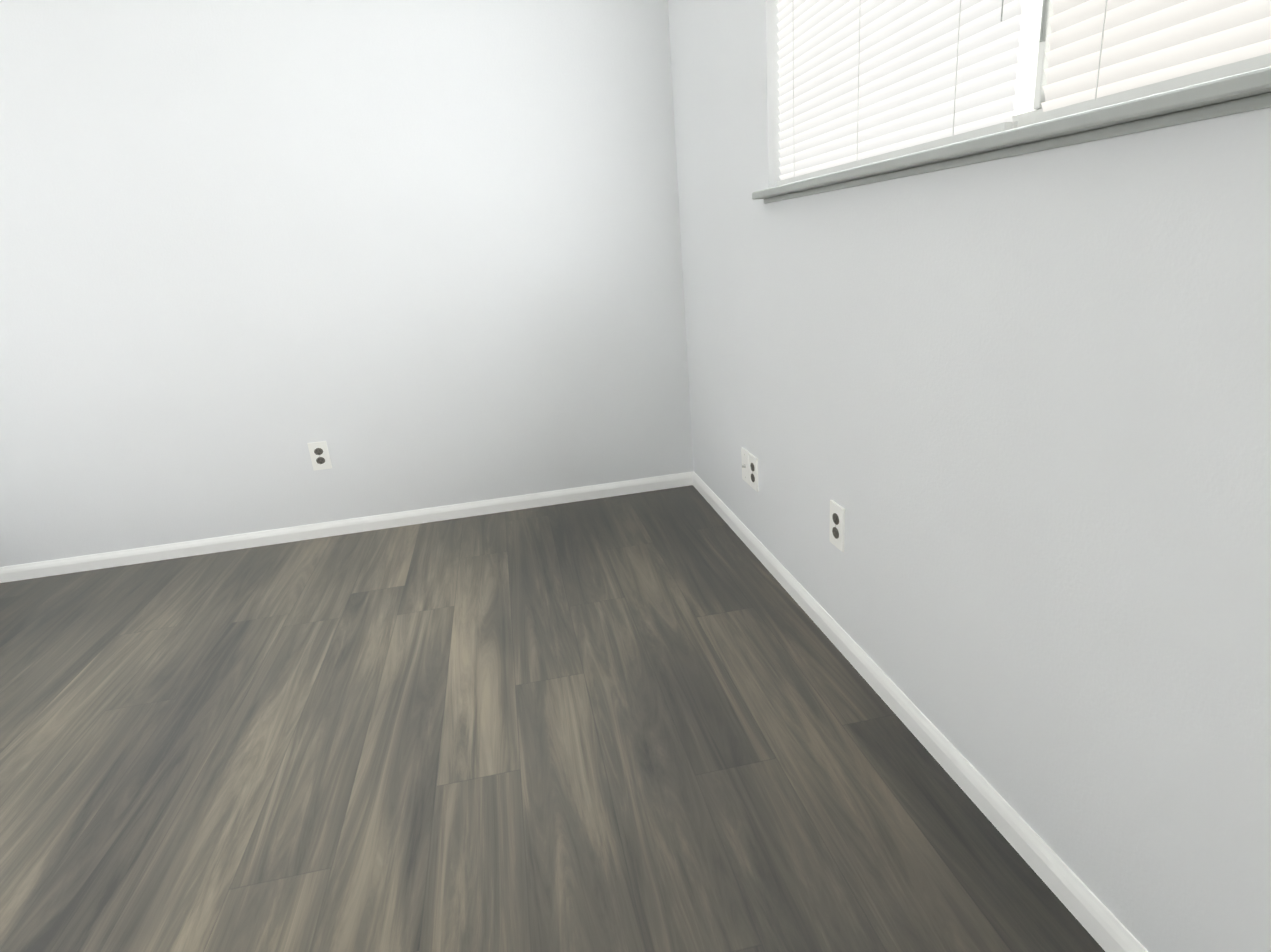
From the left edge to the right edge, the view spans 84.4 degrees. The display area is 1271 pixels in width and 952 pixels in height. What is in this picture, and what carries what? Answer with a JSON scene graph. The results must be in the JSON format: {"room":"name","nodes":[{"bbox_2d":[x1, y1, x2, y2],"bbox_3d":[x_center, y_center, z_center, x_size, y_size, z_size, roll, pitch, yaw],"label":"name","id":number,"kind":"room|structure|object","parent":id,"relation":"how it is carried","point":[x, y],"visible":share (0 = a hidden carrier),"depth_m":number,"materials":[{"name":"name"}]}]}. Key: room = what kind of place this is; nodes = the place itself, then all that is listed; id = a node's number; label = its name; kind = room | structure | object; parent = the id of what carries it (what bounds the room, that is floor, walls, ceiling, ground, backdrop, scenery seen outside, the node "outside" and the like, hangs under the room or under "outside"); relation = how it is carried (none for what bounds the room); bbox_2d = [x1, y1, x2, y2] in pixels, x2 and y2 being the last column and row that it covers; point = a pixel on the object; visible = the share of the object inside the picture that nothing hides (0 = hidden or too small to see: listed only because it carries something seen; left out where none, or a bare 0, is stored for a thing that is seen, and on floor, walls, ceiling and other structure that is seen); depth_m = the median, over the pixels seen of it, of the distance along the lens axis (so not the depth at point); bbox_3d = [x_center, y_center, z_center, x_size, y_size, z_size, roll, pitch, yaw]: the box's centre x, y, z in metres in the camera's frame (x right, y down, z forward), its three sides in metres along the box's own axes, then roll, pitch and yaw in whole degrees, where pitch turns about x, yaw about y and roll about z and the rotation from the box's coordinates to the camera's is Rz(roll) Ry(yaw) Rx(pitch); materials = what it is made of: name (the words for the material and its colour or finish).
{"room":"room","nodes":[
{"label":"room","id":0,"kind":"room"},
{"bbox_2d":[0,0,693,566],"bbox_3d":[-1.328,-0.930,2.687,3.297,2.440,0.120,-8,18,-9],"label":"wall","id":1,"kind":"structure","parent":0,"point":[406,254],"depth_m":2.69,"materials":[{"name":"paint"}]},
{"bbox_2d":[307,441,331,470],"bbox_3d":[-1.301,-0.083,2.889,0.072,0.117,0.008,-8,18,-9],"label":"electrical outlet","id":2,"kind":"object","parent":1,"relation":"attached to","point":[319,455],"visible":1,"depth_m":2.89,"materials":[{"name":"white plastic"}]},
{"bbox_2d":[0,471,693,582],"bbox_3d":[-1.222,0.215,2.997,3.057,0.062,0.012,-8,18,-9],"label":"baseboard","id":3,"kind":"structure","parent":1,"relation":"attached to","point":[199,547],"depth_m":2.98,"materials":[{"name":"white wood"}]},
{"bbox_2d":[0,485,1104,951],"bbox_3d":[-0.829,0.877,1.156,3.297,0.100,4.240,-8,18,-9],"label":"floor","id":4,"kind":"structure","parent":0,"point":[660,721],"depth_m":1.58,"materials":[{"name":"wood"}]},
{"bbox_2d":[668,0,1270,951],"bbox_3d":[0.636,-0.521,0.957,0.120,2.440,4.120,-8,18,-9],"label":"wall","id":5,"kind":"structure","parent":0,"point":[1012,416],"depth_m":1.10,"materials":[{"name":"paint"}]},
{"bbox_2d":[741,447,749,484],"bbox_3d":[0.384,-0.035,2.473,0.017,0.117,0.072,-8,18,-9],"label":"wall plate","id":6,"kind":"object","parent":5,"relation":"attached to","point":[745,464],"visible":1,"depth_m":2.47,"materials":[{"name":"white plastic"}]},
{"bbox_2d":[749,453,757,491],"bbox_3d":[0.403,-0.013,2.401,0.008,0.117,0.072,-8,18,-9],"label":"electrical outlet","id":7,"kind":"object","parent":5,"relation":"attached to","point":[753,469],"visible":1,"depth_m":2.39,"materials":[{"name":"white plastic"}]},
{"bbox_2d":[830,500,844,551],"bbox_3d":[0.519,0.129,1.812,0.008,0.117,0.072,-8,18,-9],"label":"electrical outlet","id":8,"kind":"object","parent":5,"relation":"attached to","point":[837,522],"visible":1,"depth_m":1.80,"materials":[{"name":"white plastic"}]},
{"bbox_2d":[777,0,1021,185],"bbox_3d":[0.456,-1.073,1.387,0.032,0.852,0.930,-8,18,-9],"label":"window blind","id":9,"kind":"object","parent":5,"relation":"attached to","point":[863,82],"visible":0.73,"depth_m":1.39,"materials":[{"name":"white plastic"}]},
{"bbox_2d":[692,472,1147,951],"bbox_3d":[0.654,0.596,1.375,0.012,0.062,4.000,-8,18,-9],"label":"baseboard","id":10,"kind":"structure","parent":5,"relation":"attached to","point":[1099,921],"depth_m":1.39,"materials":[{"name":"white wood"}]},
{"bbox_2d":[752,66,1270,203],"bbox_3d":[0.575,-0.519,1.119,0.128,0.034,1.885,-8,18,-9],"label":"window sill","id":11,"kind":"structure","parent":5,"relation":"attached to","point":[1238,93],"depth_m":0.91,"materials":[{"name":"grey paint"}]},
{"bbox_2d":[1012,0,1052,127],"bbox_3d":[0.597,-0.951,0.988,0.052,0.860,1.815,-8,18,-9],"label":"window","id":12,"kind":"structure","parent":5,"relation":"in","point":[1026,118],"depth_m":1.07,"materials":[{"name":"white"}]},
{"bbox_2d":[1035,0,1270,122],"bbox_3d":[0.635,-0.799,0.515,0.037,0.852,0.815,-8,18,-9],"label":"window blind","id":13,"kind":"object","parent":5,"relation":"attached to","point":[1101,53],"visible":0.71,"depth_m":0.86,"materials":[{"name":"white plastic"}]},
{"label":"outside","id":14,"kind":"structure","parent":0,"visible":0},
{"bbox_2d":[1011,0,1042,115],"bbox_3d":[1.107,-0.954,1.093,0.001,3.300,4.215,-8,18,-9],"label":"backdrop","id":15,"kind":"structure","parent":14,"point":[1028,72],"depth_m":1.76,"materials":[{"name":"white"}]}
]}

